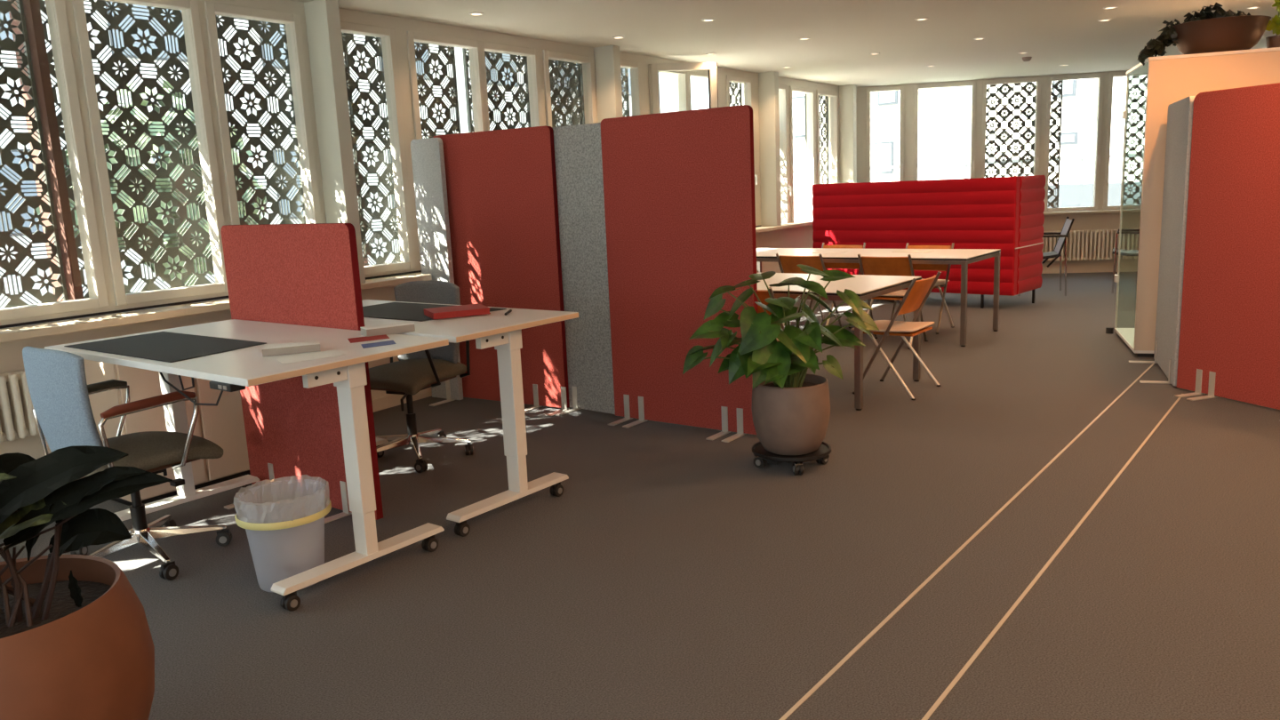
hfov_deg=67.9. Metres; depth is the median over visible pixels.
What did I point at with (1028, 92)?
lattice screen
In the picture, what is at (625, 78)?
lattice screen
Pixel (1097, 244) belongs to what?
radiator
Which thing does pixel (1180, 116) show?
screen
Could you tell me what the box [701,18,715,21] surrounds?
recessed light
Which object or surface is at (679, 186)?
screen
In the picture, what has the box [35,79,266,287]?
tree
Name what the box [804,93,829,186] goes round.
lattice screen
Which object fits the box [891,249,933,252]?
paper sheet
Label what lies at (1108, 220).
wall
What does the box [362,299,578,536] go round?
desk
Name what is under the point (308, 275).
divider
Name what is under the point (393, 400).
baseboard
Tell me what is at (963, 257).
meeting table
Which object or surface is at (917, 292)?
chair
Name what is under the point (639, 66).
window
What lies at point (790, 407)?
potted plant
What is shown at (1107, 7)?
recessed light
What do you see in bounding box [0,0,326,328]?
window
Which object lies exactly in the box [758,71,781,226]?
pillar
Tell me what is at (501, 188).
screen
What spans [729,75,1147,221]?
building
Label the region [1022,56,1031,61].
smoke detector
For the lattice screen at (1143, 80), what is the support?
attached to the wall at (1108, 220)
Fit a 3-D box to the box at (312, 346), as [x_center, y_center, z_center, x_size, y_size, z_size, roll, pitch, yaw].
[-1.290,-0.043,3.515,0.200,0.028,0.102,-6,11,-20]
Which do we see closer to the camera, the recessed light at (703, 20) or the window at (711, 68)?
the recessed light at (703, 20)
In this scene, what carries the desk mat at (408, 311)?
on the desk at (503, 332)
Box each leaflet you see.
[347,334,389,343]
[360,340,396,348]
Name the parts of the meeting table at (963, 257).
leg, frame, leg, leg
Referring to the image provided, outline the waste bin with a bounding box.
[234,479,331,592]
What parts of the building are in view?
pane, pane, pane, pane, pane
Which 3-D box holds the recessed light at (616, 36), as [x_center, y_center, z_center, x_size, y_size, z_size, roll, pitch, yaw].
[-0.170,-2.561,7.541,0.100,0.008,0.100,5,13,37]
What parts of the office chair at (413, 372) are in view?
arm, arm, arm, seat, backrest, arm, arm, armrest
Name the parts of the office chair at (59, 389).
backrest, armrest, arm, armrest, seat, arm, arm, arm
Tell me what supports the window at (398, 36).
in the wall at (11, 352)
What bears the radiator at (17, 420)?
attached to the wall at (11, 352)
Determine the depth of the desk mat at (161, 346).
3.78 m
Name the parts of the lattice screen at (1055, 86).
frame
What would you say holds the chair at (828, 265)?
on the floor
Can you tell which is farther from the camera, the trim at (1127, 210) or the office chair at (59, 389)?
the trim at (1127, 210)
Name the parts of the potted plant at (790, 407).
stem, pot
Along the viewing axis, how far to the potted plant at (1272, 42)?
6.56 m
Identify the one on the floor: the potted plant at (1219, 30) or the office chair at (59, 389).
the office chair at (59, 389)
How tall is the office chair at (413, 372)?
0.938 m
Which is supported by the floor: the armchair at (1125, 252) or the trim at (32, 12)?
the armchair at (1125, 252)
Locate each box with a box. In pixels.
[261,340,320,356]
[360,321,415,336]
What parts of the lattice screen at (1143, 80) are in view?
frame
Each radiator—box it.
[0,369,38,443]
[1041,228,1139,261]
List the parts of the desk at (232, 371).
leg, leg, control panel, leg, leg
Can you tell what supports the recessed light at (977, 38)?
in the ceiling
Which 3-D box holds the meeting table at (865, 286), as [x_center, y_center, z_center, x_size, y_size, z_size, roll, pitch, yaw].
[0.988,-0.186,6.559,1.584,0.720,0.984,5,13,37]
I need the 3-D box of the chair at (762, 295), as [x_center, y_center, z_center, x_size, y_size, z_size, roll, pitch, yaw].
[0.759,-0.113,6.082,0.470,0.770,0.461,5,13,37]
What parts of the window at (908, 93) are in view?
sash, sash, sash, sash, sash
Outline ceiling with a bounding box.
[289,0,1279,87]
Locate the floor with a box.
[0,271,1279,719]
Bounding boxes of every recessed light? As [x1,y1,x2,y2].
[468,11,483,15]
[612,35,624,38]
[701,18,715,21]
[798,37,810,39]
[914,17,928,20]
[973,37,985,39]
[1098,18,1111,21]
[1103,6,1117,8]
[1246,6,1260,8]
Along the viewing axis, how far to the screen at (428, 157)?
6.35 m
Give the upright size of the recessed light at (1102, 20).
0.008 m
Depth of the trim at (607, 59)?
8.06 m
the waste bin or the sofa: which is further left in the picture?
the waste bin
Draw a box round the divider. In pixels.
[220,223,383,523]
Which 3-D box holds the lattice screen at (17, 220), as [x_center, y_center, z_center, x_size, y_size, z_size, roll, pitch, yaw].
[-3.310,-0.957,4.163,0.024,1.668,1.303,4,13,34]
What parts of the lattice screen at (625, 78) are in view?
frame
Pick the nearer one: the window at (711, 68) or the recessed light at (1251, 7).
the recessed light at (1251, 7)
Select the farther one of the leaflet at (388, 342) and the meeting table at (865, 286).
the meeting table at (865, 286)
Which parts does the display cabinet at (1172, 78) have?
corner post, board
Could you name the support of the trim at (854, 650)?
on the floor
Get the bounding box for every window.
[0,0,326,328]
[305,8,597,279]
[619,51,761,227]
[650,62,718,113]
[778,76,839,223]
[856,70,1147,212]
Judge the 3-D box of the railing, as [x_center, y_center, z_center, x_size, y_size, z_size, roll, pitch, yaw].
[7.287,-2.548,16.900,15.040,2.060,0.060,5,13,37]
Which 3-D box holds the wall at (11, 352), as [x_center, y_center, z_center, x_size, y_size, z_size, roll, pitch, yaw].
[-1.632,-0.969,6.609,0.221,2.670,16.320,4,13,34]
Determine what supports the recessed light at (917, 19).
in the ceiling
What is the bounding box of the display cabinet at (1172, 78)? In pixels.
[1105,47,1279,357]
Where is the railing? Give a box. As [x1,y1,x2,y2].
[793,152,1143,183]
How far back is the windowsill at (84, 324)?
4.84 m
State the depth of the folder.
4.30 m
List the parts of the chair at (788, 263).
backrest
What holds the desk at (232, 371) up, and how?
on the floor
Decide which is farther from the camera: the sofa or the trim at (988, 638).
the sofa
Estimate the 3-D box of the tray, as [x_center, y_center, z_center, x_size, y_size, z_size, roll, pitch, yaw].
[0.753,0.450,4.725,0.390,0.033,0.390,5,13,37]
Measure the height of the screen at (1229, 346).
1.800 m
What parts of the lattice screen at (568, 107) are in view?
frame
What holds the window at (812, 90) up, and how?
in the wall at (11, 352)
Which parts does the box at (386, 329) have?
lid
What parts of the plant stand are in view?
caster plate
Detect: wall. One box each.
[0,96,831,459]
[1041,211,1140,267]
[1047,182,1142,207]
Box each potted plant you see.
[0,445,172,719]
[682,264,879,455]
[1136,2,1271,65]
[1265,0,1279,47]
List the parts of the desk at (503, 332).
leg, leg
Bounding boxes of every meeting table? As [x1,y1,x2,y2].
[756,248,1000,346]
[756,272,921,410]
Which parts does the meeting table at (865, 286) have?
frame, leg, leg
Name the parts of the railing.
post, rail, post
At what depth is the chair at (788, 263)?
8.24 m
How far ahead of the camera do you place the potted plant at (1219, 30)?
6.48 m
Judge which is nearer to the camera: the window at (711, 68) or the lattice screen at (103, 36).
the lattice screen at (103, 36)
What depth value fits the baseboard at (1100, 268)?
12.62 m
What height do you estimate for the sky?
8.750 m
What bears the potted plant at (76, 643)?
on the floor
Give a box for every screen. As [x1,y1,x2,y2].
[0,0,68,308]
[39,0,215,298]
[215,15,306,224]
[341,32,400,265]
[342,32,367,262]
[410,137,463,406]
[414,41,460,138]
[432,125,569,415]
[462,48,530,132]
[548,59,583,127]
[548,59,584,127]
[552,122,615,415]
[600,104,757,442]
[620,67,630,116]
[729,81,742,105]
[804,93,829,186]
[984,81,1036,177]
[1047,80,1063,207]
[1122,75,1147,205]
[1128,96,1195,385]
[1174,82,1279,409]
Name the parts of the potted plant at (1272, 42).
pot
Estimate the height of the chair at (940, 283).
0.770 m
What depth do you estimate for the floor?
3.56 m
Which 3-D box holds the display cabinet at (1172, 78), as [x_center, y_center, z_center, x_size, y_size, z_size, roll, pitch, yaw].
[4.223,-1.160,7.180,1.060,2.126,1.146,1,11,19]
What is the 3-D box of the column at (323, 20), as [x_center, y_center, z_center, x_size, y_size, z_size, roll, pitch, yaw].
[-1.870,-1.313,5.832,0.200,1.692,0.097,4,13,34]
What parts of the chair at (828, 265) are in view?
backrest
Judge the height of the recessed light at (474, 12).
0.008 m
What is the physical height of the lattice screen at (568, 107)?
1.668 m
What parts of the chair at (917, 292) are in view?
seat, backrest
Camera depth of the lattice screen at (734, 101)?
10.48 m
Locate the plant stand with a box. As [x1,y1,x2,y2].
[752,440,831,475]
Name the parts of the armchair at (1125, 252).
leg, seat, armrest, armrest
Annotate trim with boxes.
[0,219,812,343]
[7,0,83,301]
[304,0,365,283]
[593,45,623,122]
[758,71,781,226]
[778,362,1155,719]
[839,84,856,183]
[921,393,1182,719]
[1043,208,1140,215]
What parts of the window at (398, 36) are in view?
sash, sash, sash, sash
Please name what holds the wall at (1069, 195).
on the ground
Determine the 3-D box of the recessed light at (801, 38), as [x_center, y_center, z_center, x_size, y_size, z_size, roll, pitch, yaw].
[1.397,-2.728,8.068,0.100,0.008,0.100,5,13,37]
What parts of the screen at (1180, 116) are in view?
panel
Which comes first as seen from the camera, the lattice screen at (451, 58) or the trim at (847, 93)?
the lattice screen at (451, 58)
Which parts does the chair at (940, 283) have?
backrest, seat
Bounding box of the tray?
[752,440,831,463]
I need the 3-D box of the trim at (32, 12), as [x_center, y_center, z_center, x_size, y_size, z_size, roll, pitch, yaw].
[-2.966,-1.068,4.739,0.220,1.660,0.043,4,13,34]
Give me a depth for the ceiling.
7.68 m
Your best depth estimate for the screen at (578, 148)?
5.87 m
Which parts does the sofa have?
leg, panel, leg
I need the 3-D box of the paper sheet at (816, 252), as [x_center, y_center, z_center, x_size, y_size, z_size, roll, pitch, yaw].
[1.765,-1.004,8.807,0.300,0.004,0.200,1,11,20]
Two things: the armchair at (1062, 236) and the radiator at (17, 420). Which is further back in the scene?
the armchair at (1062, 236)
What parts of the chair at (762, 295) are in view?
backrest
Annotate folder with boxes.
[424,304,490,319]
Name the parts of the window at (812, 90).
sash, sash, sash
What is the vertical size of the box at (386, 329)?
0.033 m
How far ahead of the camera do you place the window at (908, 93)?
12.52 m
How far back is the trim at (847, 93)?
12.52 m
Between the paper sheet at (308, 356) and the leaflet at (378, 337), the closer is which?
the paper sheet at (308, 356)
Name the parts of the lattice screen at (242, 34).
frame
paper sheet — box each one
[274,349,345,364]
[812,250,847,253]
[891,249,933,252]
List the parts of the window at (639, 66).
sash, sash, sash, sash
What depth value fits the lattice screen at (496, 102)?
7.40 m
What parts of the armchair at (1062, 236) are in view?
seat, armrest, post, armrest, post, leg, backrest, leg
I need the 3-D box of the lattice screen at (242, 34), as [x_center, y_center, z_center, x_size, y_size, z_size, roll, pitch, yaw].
[-2.293,-1.277,5.653,0.025,1.668,0.628,5,13,34]
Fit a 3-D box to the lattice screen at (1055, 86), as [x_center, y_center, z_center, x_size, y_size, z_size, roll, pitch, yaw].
[5.431,-2.862,12.594,0.268,1.828,0.024,0,11,11]
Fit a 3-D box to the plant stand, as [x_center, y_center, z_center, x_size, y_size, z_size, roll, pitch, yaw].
[0.754,0.480,4.731,0.390,0.095,0.390,5,13,37]
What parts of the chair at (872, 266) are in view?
backrest, seat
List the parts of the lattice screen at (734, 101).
frame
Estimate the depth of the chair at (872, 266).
7.77 m
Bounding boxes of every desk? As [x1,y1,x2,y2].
[44,319,448,611]
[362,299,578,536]
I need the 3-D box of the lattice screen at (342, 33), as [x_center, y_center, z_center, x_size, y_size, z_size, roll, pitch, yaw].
[-2.020,-1.383,6.158,0.024,1.668,0.448,4,13,34]
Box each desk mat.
[64,331,266,362]
[362,302,506,321]
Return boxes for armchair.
[1017,216,1074,295]
[1111,229,1139,293]
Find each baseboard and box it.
[371,387,431,412]
[1041,264,1137,273]
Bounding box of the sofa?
[812,175,1045,308]
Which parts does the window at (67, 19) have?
sash, sash, sash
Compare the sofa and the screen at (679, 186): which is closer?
the screen at (679, 186)
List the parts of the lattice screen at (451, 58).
frame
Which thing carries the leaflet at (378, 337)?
on the desk at (232, 371)
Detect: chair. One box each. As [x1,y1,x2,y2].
[22,345,231,580]
[368,280,473,472]
[757,287,792,356]
[776,253,842,335]
[806,242,865,327]
[851,271,941,399]
[857,254,927,349]
[890,242,954,334]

